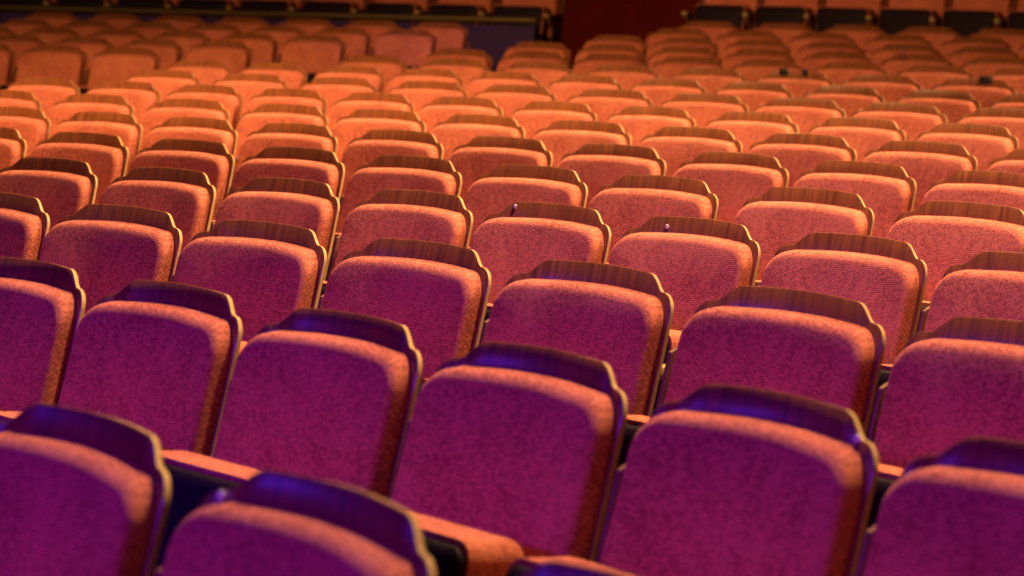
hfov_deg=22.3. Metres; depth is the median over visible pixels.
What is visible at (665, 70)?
cushion
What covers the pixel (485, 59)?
cushion
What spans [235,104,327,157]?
seat
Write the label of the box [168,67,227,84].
cushion
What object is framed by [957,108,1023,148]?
seat
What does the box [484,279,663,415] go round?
cushion
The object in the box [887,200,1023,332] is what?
seat
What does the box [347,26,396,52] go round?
cushion
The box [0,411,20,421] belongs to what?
seat cushion
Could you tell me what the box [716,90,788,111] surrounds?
cushion
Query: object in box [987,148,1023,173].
seat
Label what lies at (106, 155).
seat
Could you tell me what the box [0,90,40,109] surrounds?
seat
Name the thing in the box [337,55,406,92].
seat
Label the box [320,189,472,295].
seat
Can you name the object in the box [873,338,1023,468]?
cushion
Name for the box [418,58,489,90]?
seat
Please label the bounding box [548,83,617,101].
cushion
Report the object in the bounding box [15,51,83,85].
cushion
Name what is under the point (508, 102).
cushion
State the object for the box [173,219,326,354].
seat
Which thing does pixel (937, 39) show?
cushion
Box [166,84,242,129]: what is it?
seat
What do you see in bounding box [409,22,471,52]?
seat
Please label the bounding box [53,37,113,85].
seat
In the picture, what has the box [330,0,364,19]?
cushion
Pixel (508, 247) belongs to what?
cushion
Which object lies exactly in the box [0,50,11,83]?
cushion
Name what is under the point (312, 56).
cushion
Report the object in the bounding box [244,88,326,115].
seat
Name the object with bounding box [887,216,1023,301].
cushion
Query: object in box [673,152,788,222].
seat
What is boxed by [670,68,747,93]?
seat
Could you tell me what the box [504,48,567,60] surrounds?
cushion
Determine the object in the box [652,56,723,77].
seat
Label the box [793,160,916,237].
seat
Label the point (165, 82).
seat
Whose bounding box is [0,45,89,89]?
seat
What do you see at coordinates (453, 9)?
seat cushion
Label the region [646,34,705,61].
cushion
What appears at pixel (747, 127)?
seat
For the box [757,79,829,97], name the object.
cushion
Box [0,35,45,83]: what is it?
seat
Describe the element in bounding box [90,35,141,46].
cushion
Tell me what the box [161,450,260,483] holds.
seat cushion
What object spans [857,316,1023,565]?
seat
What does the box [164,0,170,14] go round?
seat cushion
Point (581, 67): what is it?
cushion
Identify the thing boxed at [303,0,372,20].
seat
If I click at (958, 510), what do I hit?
seat
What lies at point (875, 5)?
cushion
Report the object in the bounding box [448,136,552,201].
seat
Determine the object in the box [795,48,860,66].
cushion
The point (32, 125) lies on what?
seat
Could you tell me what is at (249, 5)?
seat
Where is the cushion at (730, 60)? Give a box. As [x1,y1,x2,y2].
[723,55,789,68]
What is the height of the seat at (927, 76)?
0.971 m
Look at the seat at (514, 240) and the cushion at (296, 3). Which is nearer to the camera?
the seat at (514, 240)
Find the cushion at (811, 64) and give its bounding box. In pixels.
[800,58,867,71]
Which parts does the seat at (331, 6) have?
armrest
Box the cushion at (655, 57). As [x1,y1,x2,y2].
[648,53,714,67]
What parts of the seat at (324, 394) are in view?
frame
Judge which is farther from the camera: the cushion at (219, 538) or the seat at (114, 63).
the seat at (114, 63)
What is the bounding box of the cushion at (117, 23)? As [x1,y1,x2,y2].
[91,19,137,28]
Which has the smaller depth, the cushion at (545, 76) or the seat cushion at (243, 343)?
the seat cushion at (243, 343)
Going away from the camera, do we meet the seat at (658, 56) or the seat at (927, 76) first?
the seat at (927, 76)
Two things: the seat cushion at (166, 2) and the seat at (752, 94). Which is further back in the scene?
the seat cushion at (166, 2)
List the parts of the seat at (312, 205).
frame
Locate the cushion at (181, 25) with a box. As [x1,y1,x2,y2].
[153,20,201,30]
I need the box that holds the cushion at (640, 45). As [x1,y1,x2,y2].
[583,41,644,62]
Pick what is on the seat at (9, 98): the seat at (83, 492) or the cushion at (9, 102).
the cushion at (9, 102)
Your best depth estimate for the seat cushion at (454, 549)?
3.98 m
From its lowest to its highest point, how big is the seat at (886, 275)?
0.971 m
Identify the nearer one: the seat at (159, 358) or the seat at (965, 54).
the seat at (159, 358)
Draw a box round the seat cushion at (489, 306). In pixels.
[486,303,492,309]
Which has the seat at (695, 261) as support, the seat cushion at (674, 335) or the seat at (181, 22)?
the seat cushion at (674, 335)
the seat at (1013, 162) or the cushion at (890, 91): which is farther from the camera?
the cushion at (890, 91)
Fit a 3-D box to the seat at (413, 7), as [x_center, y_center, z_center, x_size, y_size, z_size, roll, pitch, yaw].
[-0.974,-2.234,22.477,0.588,0.971,0.470,4,7,23]
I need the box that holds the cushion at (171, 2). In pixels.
[169,0,178,14]
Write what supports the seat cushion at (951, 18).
on the seat at (966, 18)
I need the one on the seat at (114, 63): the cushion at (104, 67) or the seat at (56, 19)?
the cushion at (104, 67)
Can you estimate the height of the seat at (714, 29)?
0.971 m
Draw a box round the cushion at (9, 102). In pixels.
[0,98,36,108]
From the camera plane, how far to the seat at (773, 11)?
20.78 m
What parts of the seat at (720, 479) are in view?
frame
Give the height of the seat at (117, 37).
0.971 m
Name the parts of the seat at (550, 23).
armrest, frame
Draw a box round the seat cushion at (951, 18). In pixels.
[942,9,1001,28]
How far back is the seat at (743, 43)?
17.73 m
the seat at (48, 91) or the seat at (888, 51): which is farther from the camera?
the seat at (888, 51)
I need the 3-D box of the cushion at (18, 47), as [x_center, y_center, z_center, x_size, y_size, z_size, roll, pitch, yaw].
[-3.504,-1.488,18.155,0.490,0.471,0.202,4,7,22]
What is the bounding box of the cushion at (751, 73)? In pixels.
[733,66,799,81]
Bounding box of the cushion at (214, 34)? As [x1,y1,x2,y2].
[189,29,237,40]
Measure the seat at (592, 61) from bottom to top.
0.971 m
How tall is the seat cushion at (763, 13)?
0.401 m
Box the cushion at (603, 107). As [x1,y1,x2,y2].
[569,97,647,121]
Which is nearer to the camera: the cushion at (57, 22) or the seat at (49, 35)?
the seat at (49, 35)
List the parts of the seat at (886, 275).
frame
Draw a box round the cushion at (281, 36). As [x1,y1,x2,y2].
[252,31,301,59]
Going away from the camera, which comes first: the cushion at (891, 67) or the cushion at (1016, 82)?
the cushion at (1016, 82)
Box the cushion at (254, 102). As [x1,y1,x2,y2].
[244,97,322,113]
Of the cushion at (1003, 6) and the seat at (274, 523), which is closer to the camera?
the seat at (274, 523)
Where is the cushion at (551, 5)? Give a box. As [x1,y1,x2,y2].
[502,0,557,36]
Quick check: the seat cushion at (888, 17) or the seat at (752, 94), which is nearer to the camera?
the seat at (752, 94)
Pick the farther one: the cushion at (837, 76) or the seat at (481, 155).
the cushion at (837, 76)
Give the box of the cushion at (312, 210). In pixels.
[214,191,332,250]
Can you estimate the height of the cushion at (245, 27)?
0.471 m
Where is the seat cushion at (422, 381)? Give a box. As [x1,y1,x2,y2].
[420,379,427,383]
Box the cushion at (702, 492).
[599,410,863,575]
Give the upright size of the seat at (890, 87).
0.971 m
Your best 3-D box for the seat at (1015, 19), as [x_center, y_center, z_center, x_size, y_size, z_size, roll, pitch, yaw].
[4.040,-1.870,19.789,0.533,0.971,0.470,5,8,33]
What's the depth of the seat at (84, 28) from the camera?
20.13 m
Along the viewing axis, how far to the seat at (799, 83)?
14.37 m
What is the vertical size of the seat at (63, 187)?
0.971 m
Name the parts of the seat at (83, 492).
frame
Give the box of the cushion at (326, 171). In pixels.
[231,159,338,196]
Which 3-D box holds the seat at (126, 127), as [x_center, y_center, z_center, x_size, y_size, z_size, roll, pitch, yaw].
[-1.824,-0.240,10.818,0.523,0.971,0.470,5,8,34]
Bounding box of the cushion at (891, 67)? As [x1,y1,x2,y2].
[880,61,948,74]
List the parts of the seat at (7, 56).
frame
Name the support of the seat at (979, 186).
on the floor
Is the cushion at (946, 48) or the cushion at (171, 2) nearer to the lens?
the cushion at (946, 48)
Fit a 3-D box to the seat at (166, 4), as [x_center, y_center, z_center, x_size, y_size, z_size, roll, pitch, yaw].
[-3.237,-2.378,23.340,0.588,0.971,0.470,3,7,19]
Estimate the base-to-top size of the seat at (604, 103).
0.971 m
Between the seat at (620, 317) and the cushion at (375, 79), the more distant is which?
the cushion at (375, 79)
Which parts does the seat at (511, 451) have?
frame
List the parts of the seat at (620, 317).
frame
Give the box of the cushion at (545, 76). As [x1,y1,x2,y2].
[502,69,568,87]
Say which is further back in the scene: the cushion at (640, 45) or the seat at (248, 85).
the cushion at (640, 45)
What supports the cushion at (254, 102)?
on the seat at (271, 95)
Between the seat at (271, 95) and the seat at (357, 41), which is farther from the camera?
the seat at (357, 41)
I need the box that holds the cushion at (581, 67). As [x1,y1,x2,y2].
[572,60,640,74]
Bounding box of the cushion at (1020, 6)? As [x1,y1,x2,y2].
[1017,0,1023,10]
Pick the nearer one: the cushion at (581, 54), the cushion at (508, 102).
the cushion at (508, 102)
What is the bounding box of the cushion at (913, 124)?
[853,112,941,140]
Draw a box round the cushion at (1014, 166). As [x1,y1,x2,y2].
[987,160,1023,173]
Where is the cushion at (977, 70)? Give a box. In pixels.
[963,64,1023,77]
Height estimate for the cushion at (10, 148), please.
0.471 m
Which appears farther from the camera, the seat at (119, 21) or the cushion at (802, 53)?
the seat at (119, 21)
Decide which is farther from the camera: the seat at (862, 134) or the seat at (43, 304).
the seat at (862, 134)
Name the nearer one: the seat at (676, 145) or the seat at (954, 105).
the seat at (676, 145)
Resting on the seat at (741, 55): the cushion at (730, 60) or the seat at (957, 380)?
the cushion at (730, 60)
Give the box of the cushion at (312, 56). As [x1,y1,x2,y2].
[280,41,342,71]
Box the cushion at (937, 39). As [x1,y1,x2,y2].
[901,32,956,51]
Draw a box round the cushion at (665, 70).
[652,63,718,77]
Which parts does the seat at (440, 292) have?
frame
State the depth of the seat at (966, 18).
19.99 m
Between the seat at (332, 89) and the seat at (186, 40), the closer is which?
the seat at (332, 89)
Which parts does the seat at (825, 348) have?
frame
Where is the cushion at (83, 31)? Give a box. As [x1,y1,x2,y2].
[63,26,111,36]
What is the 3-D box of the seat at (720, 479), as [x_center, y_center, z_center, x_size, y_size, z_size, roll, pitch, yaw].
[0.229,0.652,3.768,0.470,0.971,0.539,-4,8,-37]
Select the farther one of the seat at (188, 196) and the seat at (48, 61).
the seat at (48, 61)
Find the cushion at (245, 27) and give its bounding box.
[216,22,266,32]
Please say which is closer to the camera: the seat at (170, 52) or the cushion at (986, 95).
the cushion at (986, 95)
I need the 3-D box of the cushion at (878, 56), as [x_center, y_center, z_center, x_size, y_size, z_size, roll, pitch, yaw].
[2.555,-1.324,17.074,0.490,0.471,0.201,6,8,34]
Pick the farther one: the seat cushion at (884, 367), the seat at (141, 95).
the seat at (141, 95)
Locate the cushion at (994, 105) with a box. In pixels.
[991,103,1023,108]
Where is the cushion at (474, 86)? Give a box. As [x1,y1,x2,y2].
[465,79,536,96]
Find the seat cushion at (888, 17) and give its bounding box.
[878,7,936,27]
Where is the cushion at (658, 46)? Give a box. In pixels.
[652,43,715,53]
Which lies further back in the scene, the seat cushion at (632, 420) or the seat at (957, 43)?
the seat at (957, 43)
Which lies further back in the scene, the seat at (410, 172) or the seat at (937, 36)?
the seat at (937, 36)
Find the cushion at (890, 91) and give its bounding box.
[842,82,917,102]
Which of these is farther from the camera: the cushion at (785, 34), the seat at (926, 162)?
the cushion at (785, 34)
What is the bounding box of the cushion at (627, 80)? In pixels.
[588,72,655,89]
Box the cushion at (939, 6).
[888,0,946,16]
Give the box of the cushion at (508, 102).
[476,93,551,116]
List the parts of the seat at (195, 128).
frame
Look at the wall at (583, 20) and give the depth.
29.33 m
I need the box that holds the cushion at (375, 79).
[315,73,381,92]
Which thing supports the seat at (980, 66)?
on the floor
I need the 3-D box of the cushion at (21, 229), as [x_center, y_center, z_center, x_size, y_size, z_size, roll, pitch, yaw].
[-1.485,0.019,7.118,0.509,0.471,0.201,7,9,41]
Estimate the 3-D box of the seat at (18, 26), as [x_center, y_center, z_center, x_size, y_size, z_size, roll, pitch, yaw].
[-3.871,-1.603,20.209,0.592,0.971,0.470,3,7,20]
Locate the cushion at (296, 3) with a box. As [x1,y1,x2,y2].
[291,0,302,18]
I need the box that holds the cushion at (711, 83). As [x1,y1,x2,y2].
[674,75,742,93]
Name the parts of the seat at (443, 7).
armrest, frame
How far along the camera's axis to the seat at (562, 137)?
10.64 m
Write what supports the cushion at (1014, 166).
on the seat at (1013, 162)
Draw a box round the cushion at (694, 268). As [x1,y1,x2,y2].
[609,232,752,330]
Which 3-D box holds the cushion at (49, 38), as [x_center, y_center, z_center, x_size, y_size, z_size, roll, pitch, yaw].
[-3.428,-1.638,19.136,0.490,0.471,0.201,4,7,21]
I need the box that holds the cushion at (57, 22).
[27,17,75,27]
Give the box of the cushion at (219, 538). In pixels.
[161,502,416,575]
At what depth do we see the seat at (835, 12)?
20.54 m
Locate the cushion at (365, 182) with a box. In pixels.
[336,167,455,232]
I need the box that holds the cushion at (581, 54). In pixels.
[574,50,640,64]
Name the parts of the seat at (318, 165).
frame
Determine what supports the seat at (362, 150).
on the floor
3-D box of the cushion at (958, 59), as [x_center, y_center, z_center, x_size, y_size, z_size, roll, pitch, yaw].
[3.006,-1.280,16.765,0.490,0.471,0.201,6,8,35]
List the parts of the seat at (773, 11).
armrest, frame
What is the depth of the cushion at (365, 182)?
8.72 m
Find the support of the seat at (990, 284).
on the floor
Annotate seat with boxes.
[0,0,57,12]
[0,19,52,34]
[0,26,15,34]
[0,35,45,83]
[0,44,17,83]
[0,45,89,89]
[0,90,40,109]
[0,106,50,156]
[0,127,26,169]
[0,157,97,230]
[0,192,49,260]
[0,257,85,410]
[0,280,242,456]
[0,403,170,575]
[7,77,79,117]
[23,27,79,44]
[24,12,78,27]
[28,132,128,203]
[39,204,182,314]
[47,94,133,138]
[51,111,142,175]
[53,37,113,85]
[58,0,117,14]
[60,20,115,36]
[76,47,160,93]
[86,81,160,123]
[87,14,141,28]
[87,29,145,46]
[100,167,215,251]
[118,0,178,15]
[121,39,182,69]
[123,22,177,38]
[126,70,200,102]
[128,139,234,220]
[140,99,229,149]
[142,117,237,185]
[150,15,205,30]
[152,31,211,59]
[153,308,421,575]
[161,470,435,575]
[166,60,231,84]
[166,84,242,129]
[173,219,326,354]
[179,0,241,17]
[185,24,241,40]
[186,41,252,72]
[210,146,344,232]
[212,73,287,117]
[213,17,269,32]
[214,177,340,280]
[218,33,280,64]
[232,123,337,183]
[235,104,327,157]
[240,0,303,19]
[240,63,307,88]
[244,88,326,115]
[249,25,305,62]
[278,18,334,34]
[280,35,348,82]
[300,77,377,119]
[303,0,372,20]
[313,27,373,60]
[315,65,386,92]
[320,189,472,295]
[321,238,490,378]
[325,155,461,280]
[328,92,414,131]
[331,109,425,162]
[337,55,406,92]
[341,129,443,195]
[343,20,400,54]
[365,0,435,22]
[373,29,436,68]
[387,68,462,92]
[388,81,467,114]
[391,341,627,575]
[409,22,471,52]
[417,259,677,416]
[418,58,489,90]
[418,96,502,132]
[424,48,492,71]
[428,0,499,24]
[430,114,524,159]
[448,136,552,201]
[464,164,587,248]
[465,72,541,96]
[470,202,610,320]
[474,85,556,116]
[492,0,565,43]
[497,51,567,71]
[500,61,572,87]
[504,42,573,70]
[505,383,878,575]
[511,101,596,138]
[522,560,627,575]
[533,120,631,166]
[547,75,622,101]
[557,143,665,207]
[567,89,652,121]
[572,54,644,74]
[574,44,643,64]
[583,35,649,65]
[585,65,660,89]
[588,174,718,263]
[595,285,887,560]
[606,106,695,145]
[609,216,760,412]
[630,78,706,106]
[639,126,741,175]
[645,28,710,65]
[648,46,717,67]
[652,37,721,63]
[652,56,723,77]
[660,93,748,126]
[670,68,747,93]
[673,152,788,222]
[679,21,738,43]
[682,0,764,29]
[705,111,798,152]
[714,82,792,111]
[715,30,781,64]
[722,39,790,65]
[723,49,794,68]
[732,59,802,81]
[734,187,874,285]
[748,133,856,186]
[752,23,812,45]
[753,98,845,133]
[754,0,825,31]
[754,68,833,97]
[760,232,929,363]
[788,32,855,59]
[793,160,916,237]
[795,41,864,66]
[800,51,872,71]
[803,86,884,116]
[808,117,905,160]
[813,62,887,85]
[815,0,888,31]
[823,25,885,48]
[839,74,921,102]
[851,102,946,140]
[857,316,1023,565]
[863,34,932,58]
[863,140,977,210]
[863,436,1023,575]
[866,251,1023,439]
[871,44,940,65]
[878,0,951,33]
[880,54,953,74]
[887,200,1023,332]
[895,90,980,122]
[896,27,960,51]
[897,65,973,89]
[916,123,1018,170]
[922,170,1023,211]
[931,76,1016,107]
[940,37,1011,59]
[942,0,1017,36]
[947,46,1019,66]
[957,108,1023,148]
[962,57,1023,77]
[969,29,1023,54]
[986,68,1023,93]
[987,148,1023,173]
[989,94,1023,108]
[1007,0,1023,29]
[1019,45,1023,57]
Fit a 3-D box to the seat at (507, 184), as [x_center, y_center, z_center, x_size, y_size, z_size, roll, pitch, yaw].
[-0.056,0.105,8.252,0.531,0.971,0.470,7,9,42]
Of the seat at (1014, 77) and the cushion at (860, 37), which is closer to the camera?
the seat at (1014, 77)
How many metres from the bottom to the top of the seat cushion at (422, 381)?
0.401 m
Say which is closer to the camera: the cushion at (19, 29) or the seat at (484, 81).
the seat at (484, 81)
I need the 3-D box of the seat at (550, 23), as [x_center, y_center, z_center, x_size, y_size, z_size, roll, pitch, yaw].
[0.130,-2.155,21.983,0.588,0.971,0.470,4,7,25]
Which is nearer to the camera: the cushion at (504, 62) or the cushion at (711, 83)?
the cushion at (711, 83)
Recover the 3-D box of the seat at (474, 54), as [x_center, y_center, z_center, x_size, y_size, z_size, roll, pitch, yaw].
[-0.435,-1.038,16.593,0.592,0.971,0.470,5,7,29]
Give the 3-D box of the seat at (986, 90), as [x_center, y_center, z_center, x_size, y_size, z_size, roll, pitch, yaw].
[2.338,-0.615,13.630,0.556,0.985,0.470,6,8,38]
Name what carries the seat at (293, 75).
on the floor
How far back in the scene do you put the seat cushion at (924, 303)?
6.94 m
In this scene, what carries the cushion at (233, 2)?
on the seat at (183, 4)
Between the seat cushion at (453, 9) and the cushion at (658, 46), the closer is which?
the cushion at (658, 46)
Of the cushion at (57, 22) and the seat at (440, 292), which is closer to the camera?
the seat at (440, 292)
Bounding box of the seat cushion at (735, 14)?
[694,3,749,29]
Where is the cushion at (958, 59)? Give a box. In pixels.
[947,53,1014,66]
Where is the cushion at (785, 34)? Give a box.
[756,28,808,45]
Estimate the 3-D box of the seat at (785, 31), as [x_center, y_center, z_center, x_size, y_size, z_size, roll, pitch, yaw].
[1.970,-1.505,19.554,0.578,0.971,0.470,5,7,30]
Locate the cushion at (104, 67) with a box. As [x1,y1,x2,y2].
[87,54,157,86]
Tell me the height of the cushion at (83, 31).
0.471 m
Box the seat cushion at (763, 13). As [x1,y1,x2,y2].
[754,5,810,28]
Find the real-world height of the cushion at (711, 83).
0.471 m
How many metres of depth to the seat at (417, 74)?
14.62 m
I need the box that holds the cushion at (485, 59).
[424,55,489,68]
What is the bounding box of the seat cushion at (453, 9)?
[428,3,483,24]
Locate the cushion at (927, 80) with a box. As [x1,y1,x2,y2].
[899,72,968,89]
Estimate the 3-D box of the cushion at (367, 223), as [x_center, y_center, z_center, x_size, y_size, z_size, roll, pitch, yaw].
[-0.334,0.006,7.353,0.472,0.471,0.201,7,9,43]
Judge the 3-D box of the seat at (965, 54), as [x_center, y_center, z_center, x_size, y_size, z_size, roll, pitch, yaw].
[2.957,-1.062,16.687,0.546,0.971,0.470,6,8,35]
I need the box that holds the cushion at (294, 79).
[242,70,303,88]
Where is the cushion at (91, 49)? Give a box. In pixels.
[56,43,109,74]
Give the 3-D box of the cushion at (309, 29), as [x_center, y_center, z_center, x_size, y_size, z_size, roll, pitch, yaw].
[-1.651,-1.839,20.438,0.511,0.471,0.201,4,7,23]
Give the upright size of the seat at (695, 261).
0.971 m
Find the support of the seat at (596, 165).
on the floor
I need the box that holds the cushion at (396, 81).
[387,76,458,92]
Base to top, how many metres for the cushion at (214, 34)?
0.471 m
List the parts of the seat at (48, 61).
frame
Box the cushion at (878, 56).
[871,50,936,65]
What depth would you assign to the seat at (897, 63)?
16.06 m
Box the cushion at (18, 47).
[0,41,41,71]
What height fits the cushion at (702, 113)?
0.471 m
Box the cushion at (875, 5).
[826,0,882,15]
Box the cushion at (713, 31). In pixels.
[683,26,733,43]
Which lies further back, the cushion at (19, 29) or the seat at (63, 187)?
the cushion at (19, 29)
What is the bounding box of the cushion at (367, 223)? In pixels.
[333,204,465,268]
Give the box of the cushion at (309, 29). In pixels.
[280,24,330,34]
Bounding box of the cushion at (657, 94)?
[632,86,701,106]
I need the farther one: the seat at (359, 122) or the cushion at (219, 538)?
the seat at (359, 122)
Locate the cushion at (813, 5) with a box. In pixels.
[765,0,819,28]
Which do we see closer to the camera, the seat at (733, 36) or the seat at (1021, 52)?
the seat at (1021, 52)
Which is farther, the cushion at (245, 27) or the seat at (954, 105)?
the cushion at (245, 27)
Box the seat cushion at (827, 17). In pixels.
[815,6,873,31]
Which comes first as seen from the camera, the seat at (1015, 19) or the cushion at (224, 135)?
the cushion at (224, 135)
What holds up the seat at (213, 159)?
on the floor
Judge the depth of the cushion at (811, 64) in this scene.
16.37 m
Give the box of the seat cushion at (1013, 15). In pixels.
[1007,10,1023,20]
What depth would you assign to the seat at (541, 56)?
16.46 m
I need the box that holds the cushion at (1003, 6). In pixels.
[952,0,1011,18]
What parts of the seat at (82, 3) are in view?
armrest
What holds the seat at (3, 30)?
on the floor
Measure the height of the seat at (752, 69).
0.971 m
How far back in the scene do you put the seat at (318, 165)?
9.04 m
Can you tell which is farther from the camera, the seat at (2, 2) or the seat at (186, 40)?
the seat at (2, 2)
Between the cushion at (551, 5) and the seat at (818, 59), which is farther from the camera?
the cushion at (551, 5)
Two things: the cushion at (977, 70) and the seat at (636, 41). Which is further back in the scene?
the seat at (636, 41)
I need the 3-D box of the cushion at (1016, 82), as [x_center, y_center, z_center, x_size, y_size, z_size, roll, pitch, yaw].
[2.821,-0.950,14.567,0.490,0.471,0.201,6,8,37]
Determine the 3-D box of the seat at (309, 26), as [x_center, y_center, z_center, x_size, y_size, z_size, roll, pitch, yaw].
[-1.676,-1.621,20.352,0.572,0.971,0.470,4,7,23]
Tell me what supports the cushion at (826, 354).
on the seat at (825, 348)
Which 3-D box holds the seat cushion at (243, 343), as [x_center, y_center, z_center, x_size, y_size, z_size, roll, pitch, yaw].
[-0.818,0.303,6.258,0.475,0.401,0.193,8,9,44]
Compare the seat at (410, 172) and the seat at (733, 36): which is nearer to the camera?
the seat at (410, 172)
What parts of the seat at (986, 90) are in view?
name plate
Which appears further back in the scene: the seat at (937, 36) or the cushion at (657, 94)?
the seat at (937, 36)
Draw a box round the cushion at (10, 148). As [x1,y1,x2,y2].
[0,138,21,169]
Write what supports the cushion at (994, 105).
on the seat at (1011, 100)
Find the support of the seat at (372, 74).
on the floor
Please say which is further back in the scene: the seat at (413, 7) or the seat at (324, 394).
the seat at (413, 7)
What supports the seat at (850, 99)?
on the floor
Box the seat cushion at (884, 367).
[881,364,892,370]
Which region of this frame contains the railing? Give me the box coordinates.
[0,5,537,25]
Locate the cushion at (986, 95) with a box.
[933,86,1011,107]
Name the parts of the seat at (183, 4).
armrest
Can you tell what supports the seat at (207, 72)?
on the floor
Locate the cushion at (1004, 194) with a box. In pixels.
[922,183,1023,211]
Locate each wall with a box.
[0,12,538,71]
[304,0,1017,66]
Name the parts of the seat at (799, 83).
name plate, name plate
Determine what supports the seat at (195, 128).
on the floor
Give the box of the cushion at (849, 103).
[805,94,879,116]
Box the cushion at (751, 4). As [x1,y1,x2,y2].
[704,0,758,29]
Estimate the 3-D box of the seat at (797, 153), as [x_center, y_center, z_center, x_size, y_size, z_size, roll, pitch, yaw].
[1.000,-0.091,9.842,0.535,0.971,0.470,7,9,41]
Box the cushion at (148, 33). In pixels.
[126,28,173,38]
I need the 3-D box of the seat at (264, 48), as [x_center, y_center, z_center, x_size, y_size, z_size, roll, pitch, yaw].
[-1.944,-1.316,18.413,0.546,0.971,0.470,4,7,25]
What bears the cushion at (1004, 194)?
on the seat at (979, 186)
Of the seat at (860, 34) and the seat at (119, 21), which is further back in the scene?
the seat at (119, 21)
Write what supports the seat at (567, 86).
on the floor
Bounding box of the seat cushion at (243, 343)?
[238,341,247,354]
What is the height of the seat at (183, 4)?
0.971 m
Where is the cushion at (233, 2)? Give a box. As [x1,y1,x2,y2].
[231,0,240,16]
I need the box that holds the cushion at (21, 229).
[0,208,42,259]
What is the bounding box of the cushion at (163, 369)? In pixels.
[58,301,231,455]
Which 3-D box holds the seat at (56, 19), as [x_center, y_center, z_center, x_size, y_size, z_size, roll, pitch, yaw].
[-3.845,-1.761,21.195,0.624,0.971,0.470,3,7,19]
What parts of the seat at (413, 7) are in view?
armrest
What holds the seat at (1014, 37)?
on the floor
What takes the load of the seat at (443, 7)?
on the floor
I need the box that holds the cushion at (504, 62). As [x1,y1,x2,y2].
[497,58,564,71]
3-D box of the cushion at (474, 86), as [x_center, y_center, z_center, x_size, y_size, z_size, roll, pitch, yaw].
[-0.080,-0.909,14.294,0.468,0.471,0.201,5,8,32]
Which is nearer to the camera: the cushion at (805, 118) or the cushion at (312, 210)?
the cushion at (312, 210)
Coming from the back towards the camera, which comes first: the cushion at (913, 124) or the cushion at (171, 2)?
the cushion at (171, 2)
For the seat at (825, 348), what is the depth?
5.10 m
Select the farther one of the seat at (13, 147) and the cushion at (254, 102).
the cushion at (254, 102)
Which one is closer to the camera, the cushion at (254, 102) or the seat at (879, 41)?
the cushion at (254, 102)
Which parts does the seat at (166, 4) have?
armrest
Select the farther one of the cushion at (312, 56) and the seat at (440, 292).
the cushion at (312, 56)
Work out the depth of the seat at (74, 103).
12.22 m
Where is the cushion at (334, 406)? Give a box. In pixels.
[212,330,410,499]
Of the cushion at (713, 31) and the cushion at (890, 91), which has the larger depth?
the cushion at (713, 31)
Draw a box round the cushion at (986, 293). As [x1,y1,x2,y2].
[924,269,1023,330]
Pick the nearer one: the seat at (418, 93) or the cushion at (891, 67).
the seat at (418, 93)
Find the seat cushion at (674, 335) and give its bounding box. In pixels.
[668,329,681,350]
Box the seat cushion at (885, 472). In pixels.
[877,464,902,480]
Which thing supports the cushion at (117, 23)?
on the seat at (119, 21)
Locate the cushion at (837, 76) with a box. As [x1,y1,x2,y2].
[816,69,882,85]
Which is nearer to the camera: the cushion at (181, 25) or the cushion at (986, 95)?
the cushion at (986, 95)
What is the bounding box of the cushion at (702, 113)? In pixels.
[661,102,743,126]
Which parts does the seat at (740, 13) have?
armrest, frame, armrest, frame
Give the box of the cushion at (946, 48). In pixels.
[940,43,1007,59]
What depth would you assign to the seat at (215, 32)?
19.72 m
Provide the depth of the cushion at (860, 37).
19.32 m
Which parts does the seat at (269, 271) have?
frame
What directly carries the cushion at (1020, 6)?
on the seat at (1015, 19)
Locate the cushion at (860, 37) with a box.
[828,30,882,48]
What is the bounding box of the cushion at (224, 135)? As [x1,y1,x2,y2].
[142,127,232,153]
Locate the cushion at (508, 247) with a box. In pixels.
[470,217,603,303]
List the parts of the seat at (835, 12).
armrest, frame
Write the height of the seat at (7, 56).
0.971 m
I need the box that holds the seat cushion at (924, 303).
[922,301,930,306]
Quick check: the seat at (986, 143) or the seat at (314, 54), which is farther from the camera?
the seat at (314, 54)
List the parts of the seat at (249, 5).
armrest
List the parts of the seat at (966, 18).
armrest, frame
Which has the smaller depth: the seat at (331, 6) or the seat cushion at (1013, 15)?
the seat cushion at (1013, 15)
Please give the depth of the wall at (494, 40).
21.36 m
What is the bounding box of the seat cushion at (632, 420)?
[626,415,649,426]
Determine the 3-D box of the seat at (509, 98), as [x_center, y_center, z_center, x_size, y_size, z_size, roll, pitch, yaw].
[-0.071,-0.528,13.050,0.561,0.971,0.470,6,8,34]
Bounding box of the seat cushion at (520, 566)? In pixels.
[508,557,634,575]
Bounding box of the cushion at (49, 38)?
[26,33,76,44]
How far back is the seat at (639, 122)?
11.56 m
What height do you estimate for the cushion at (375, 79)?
0.471 m
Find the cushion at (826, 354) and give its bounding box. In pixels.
[664,306,874,425]
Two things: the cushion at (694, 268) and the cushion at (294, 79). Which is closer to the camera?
the cushion at (694, 268)
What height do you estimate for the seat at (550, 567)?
0.971 m
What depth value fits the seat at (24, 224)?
7.01 m
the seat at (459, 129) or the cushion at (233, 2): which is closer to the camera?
the seat at (459, 129)
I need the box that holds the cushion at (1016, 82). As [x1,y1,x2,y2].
[992,76,1023,93]
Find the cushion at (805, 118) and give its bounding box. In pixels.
[755,107,840,133]
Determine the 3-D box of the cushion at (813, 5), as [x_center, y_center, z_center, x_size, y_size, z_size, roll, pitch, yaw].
[2.260,-2.251,20.980,0.479,0.471,0.201,5,7,29]
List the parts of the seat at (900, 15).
armrest, frame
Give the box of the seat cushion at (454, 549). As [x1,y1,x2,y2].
[407,510,523,575]
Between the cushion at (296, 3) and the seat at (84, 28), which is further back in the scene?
the cushion at (296, 3)
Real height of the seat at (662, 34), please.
0.971 m
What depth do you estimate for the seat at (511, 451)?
4.21 m
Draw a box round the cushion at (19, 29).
[1,24,48,34]
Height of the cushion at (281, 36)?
0.471 m
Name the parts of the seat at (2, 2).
armrest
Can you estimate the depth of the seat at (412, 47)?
19.02 m

